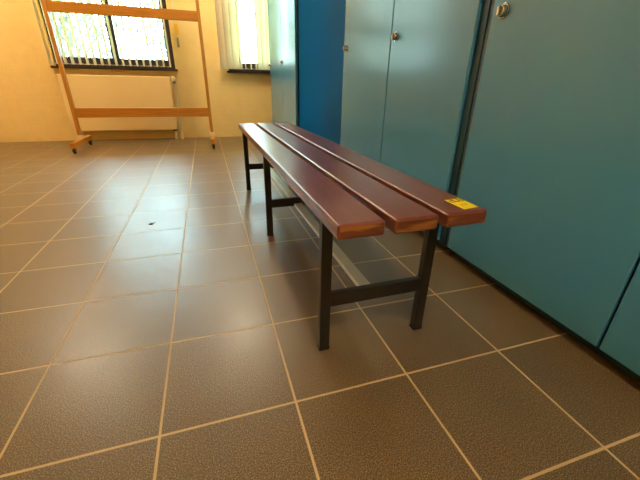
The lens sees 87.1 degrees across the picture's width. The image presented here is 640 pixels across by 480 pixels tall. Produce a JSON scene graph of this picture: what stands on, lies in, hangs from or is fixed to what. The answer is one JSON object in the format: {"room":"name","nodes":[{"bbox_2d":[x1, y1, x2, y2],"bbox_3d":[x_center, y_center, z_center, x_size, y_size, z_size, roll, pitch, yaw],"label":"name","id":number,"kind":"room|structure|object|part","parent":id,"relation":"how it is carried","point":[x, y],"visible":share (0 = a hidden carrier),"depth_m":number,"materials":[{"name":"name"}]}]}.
{"room":"changing room","nodes":[
{"label":"changing room","id":0,"kind":"room"},
{"bbox_2d":[0,0,271,142],"bbox_3d":[-2.300,-2.627,4.034,4.926,2.700,0.240,-7,26,-16],"label":"wall","id":1,"kind":"structure","parent":0,"point":[32,106],"depth_m":4.14,"materials":[{"name":"beige paint"}]},
{"bbox_2d":[38,0,177,70],"bbox_3d":[-2.448,-2.660,3.841,1.356,1.282,0.168,-7,26,-16],"label":"window","id":2,"kind":"structure","parent":1,"relation":"in","point":[83,60],"depth_m":4.05,"materials":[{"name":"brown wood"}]},
{"bbox_2d":[31,0,179,66],"bbox_3d":[-2.402,-2.686,3.744,1.462,1.333,0.152,-7,26,-16],"label":"vertical blind","id":3,"kind":"object","parent":2,"relation":"attached to","point":[33,1],"visible":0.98,"depth_m":3.86,"materials":[{"name":"white fabric"}]},
{"bbox_3d":[-2.433,-2.059,3.954,1.261,0.018,0.004,-7,26,-16],"label":"chain","id":4,"kind":"part","parent":3,"relation":"part of","materials":[{"name":"beige plastic"}]},
{"bbox_3d":[-2.450,-2.076,4.079,1.356,0.022,0.108,-7,26,-16],"label":"sill","id":5,"kind":"part","parent":2,"relation":"part of","materials":[{"name":"black stone"}]},
{"bbox_2d":[56,74,183,138],"bbox_3d":[-2.414,-1.628,4.186,1.269,0.756,0.233,-7,26,-16],"label":"radiator","id":6,"kind":"object","parent":1,"relation":"attached to","point":[87,91],"visible":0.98,"depth_m":4.12,"materials":[{"name":"beige metal"}]},
{"bbox_2d":[66,74,163,76],"bbox_3d":[-2.450,-1.968,4.044,1.197,0.015,0.081,-7,26,-16],"label":"grille","id":7,"kind":"object","parent":6,"relation":"attached to","point":[68,75],"depth_m":3.96,"materials":[{"name":"beige metal"}]},
{"bbox_2d":[214,0,269,69],"bbox_3d":[-0.816,-2.872,4.209,0.972,1.333,0.153,-7,26,-16],"label":"vertical blind","id":8,"kind":"object","parent":1,"relation":"attached to","point":[226,11],"visible":0.78,"depth_m":4.25,"materials":[{"name":"white fabric"}]},
{"bbox_2d":[227,63,269,73],"bbox_3d":[-0.796,-2.854,4.326,0.897,1.282,0.168,-7,26,-16],"label":"window","id":9,"kind":"structure","parent":1,"relation":"in","point":[248,65],"depth_m":4.52,"materials":[{"name":"brown wood"}]},
{"bbox_3d":[-0.797,-2.270,4.564,0.897,0.022,0.108,-7,26,-16],"label":"sill","id":10,"kind":"part","parent":9,"relation":"part of","materials":[{"name":"brown wood"}]},
{"bbox_2d":[0,136,639,479],"bbox_3d":[-1.203,0.155,1.410,4.926,0.120,7.680,-7,26,-16],"label":"floor","id":11,"kind":"structure","parent":0,"point":[182,345],"depth_m":0.95,"materials":[{"name":"brown tile"}]},
{"bbox_2d":[41,0,215,153],"bbox_3d":[-1.950,-1.979,3.521,1.432,1.965,0.630,-7,26,-16],"label":"rack","id":12,"kind":"object","parent":11,"relation":"on","point":[48,6],"visible":1,"depth_m":3.52,"materials":[{"name":"orange wood"}]},
{"bbox_2d":[267,0,345,144],"bbox_3d":[-0.200,-2.094,3.856,0.566,1.950,1.425,-7,26,-16],"label":"tall cabinet","id":13,"kind":"object","parent":11,"relation":"on","point":[306,37],"visible":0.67,"depth_m":3.36,"materials":[{"name":"blue metal"}]},
{"bbox_3d":[-0.537,-2.217,4.064,0.016,1.894,0.734,-7,26,-16],"label":"door","id":14,"kind":"part","parent":13,"relation":"part of","materials":[{"name":"teal metal"}]},
{"bbox_3d":[-0.326,-1.934,3.458,0.016,1.894,0.653,-7,26,-16],"label":"door","id":15,"kind":"part","parent":13,"relation":"part of","materials":[{"name":"teal metal"}]},
{"bbox_3d":[-0.419,-2.085,3.784,0.021,1.914,1.425,-7,26,-16],"label":"frame","id":16,"kind":"part","parent":13,"relation":"part of","materials":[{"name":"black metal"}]},
{"bbox_3d":[0.033,-1.829,3.247,0.520,1.914,0.018,-7,26,-16],"label":"panel","id":17,"kind":"part","parent":13,"relation":"part of","materials":[{"name":"blue metal"}]},
{"bbox_2d":[238,123,486,350],"bbox_3d":[-0.098,-0.251,1.667,0.371,0.438,1.982,-7,26,-17],"label":"slatted bench","id":18,"kind":"object","parent":11,"relation":"on","point":[352,194],"visible":1,"depth_m":0.95,"materials":[{"name":"red wood"}]},
{"bbox_3d":[-0.507,-0.545,2.328,0.029,0.394,0.022,-7,26,-17],"label":"leg","id":19,"kind":"part","parent":18,"relation":"part of","materials":[{"name":"grey paint"}]},
{"bbox_3d":[-0.247,-0.209,1.608,0.029,0.394,0.022,-7,26,-17],"label":"leg","id":20,"kind":"part","parent":18,"relation":"part of","materials":[{"name":"grey paint"}]},
{"bbox_3d":[0.013,0.127,0.889,0.029,0.394,0.022,-7,26,-17],"label":"leg","id":21,"kind":"part","parent":18,"relation":"part of","materials":[{"name":"grey paint"}]},
{"bbox_3d":[0.304,0.091,0.978,0.030,0.394,0.022,-7,26,-17],"label":"leg","id":22,"kind":"part","parent":18,"relation":"part of","materials":[{"name":"grey paint"}]},
{"bbox_2d":[340,0,491,250],"bbox_3d":[0.608,-1.127,1.788,0.566,1.950,1.346,-7,26,-16],"label":"tall cabinet","id":23,"kind":"object","parent":11,"relation":"on","point":[411,67],"visible":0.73,"depth_m":1.59,"materials":[{"name":"teal metal"}]},
{"bbox_3d":[0.273,-1.247,1.991,0.016,1.894,0.665,-7,26,-16],"label":"door","id":24,"kind":"part","parent":23,"relation":"part of","materials":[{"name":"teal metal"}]},
{"bbox_3d":[0.371,-1.016,1.680,0.028,0.045,0.045,-7,26,-16],"label":"lock knob","id":25,"kind":"part","parent":23,"relation":"part of","materials":[{"name":"silver metal"}]},
{"bbox_3d":[0.469,-0.985,1.429,0.016,1.894,0.623,-7,26,-16],"label":"door","id":26,"kind":"part","parent":23,"relation":"part of","materials":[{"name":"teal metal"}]},
{"bbox_3d":[0.389,-1.118,1.716,0.021,1.914,1.346,-7,26,-16],"label":"frame","id":27,"kind":"part","parent":23,"relation":"part of","materials":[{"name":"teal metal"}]},
{"bbox_3d":[0.830,-0.878,1.213,0.520,1.914,0.018,-7,26,-16],"label":"panel","id":28,"kind":"part","parent":23,"relation":"part of","materials":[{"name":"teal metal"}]},
{"bbox_2d":[446,0,639,381],"bbox_3d":[1.017,-0.579,0.614,0.566,1.950,1.360,-7,26,-16],"label":"tall cabinet","id":29,"kind":"object","parent":11,"relation":"on","point":[551,153],"visible":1,"depth_m":0.96,"materials":[{"name":"teal metal"}]},
{"bbox_3d":[0.581,-0.735,1.079,0.028,0.045,0.045,-7,26,-16],"label":"lock knob","id":30,"kind":"part","parent":29,"relation":"part of","materials":[{"name":"silver metal"}]},
{"bbox_3d":[1.021,0.264,1.008,0.502,0.018,1.324,-7,26,-16],"label":"panel","id":31,"kind":"part","parent":29,"relation":"part of","materials":[{"name":"teal metal"}]},
{"bbox_3d":[0.879,-0.435,0.252,0.016,1.894,0.635,-7,26,-16],"label":"door","id":32,"kind":"part","parent":29,"relation":"part of","materials":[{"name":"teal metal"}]},
{"label":"outside","id":33,"kind":"structure","parent":0,"visible":0},
{"bbox_3d":[-5.135,-5.614,14.637,36.000,0.120,22.200,-7,26,-16],"label":"ground","id":34,"kind":"structure","parent":33,"visible":0},
{"bbox_2d":[54,0,123,57],"bbox_3d":[-6.099,-5.137,7.933,2.692,4.603,2.702,-7,26,-16],"label":"tree","id":35,"kind":"object","parent":34,"relation":"on","point":[65,17],"visible":0.18,"depth_m":8.05,"materials":[{"name":"green plant"}]},
{"bbox_2d":[123,0,239,59],"bbox_3d":[-3.347,-5.474,8.370,2.779,4.936,2.799,-7,26,-16],"label":"tree","id":36,"kind":"object","parent":34,"relation":"on","point":[141,29],"visible":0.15,"depth_m":8.21,"materials":[{"name":"green plant"}]}
]}

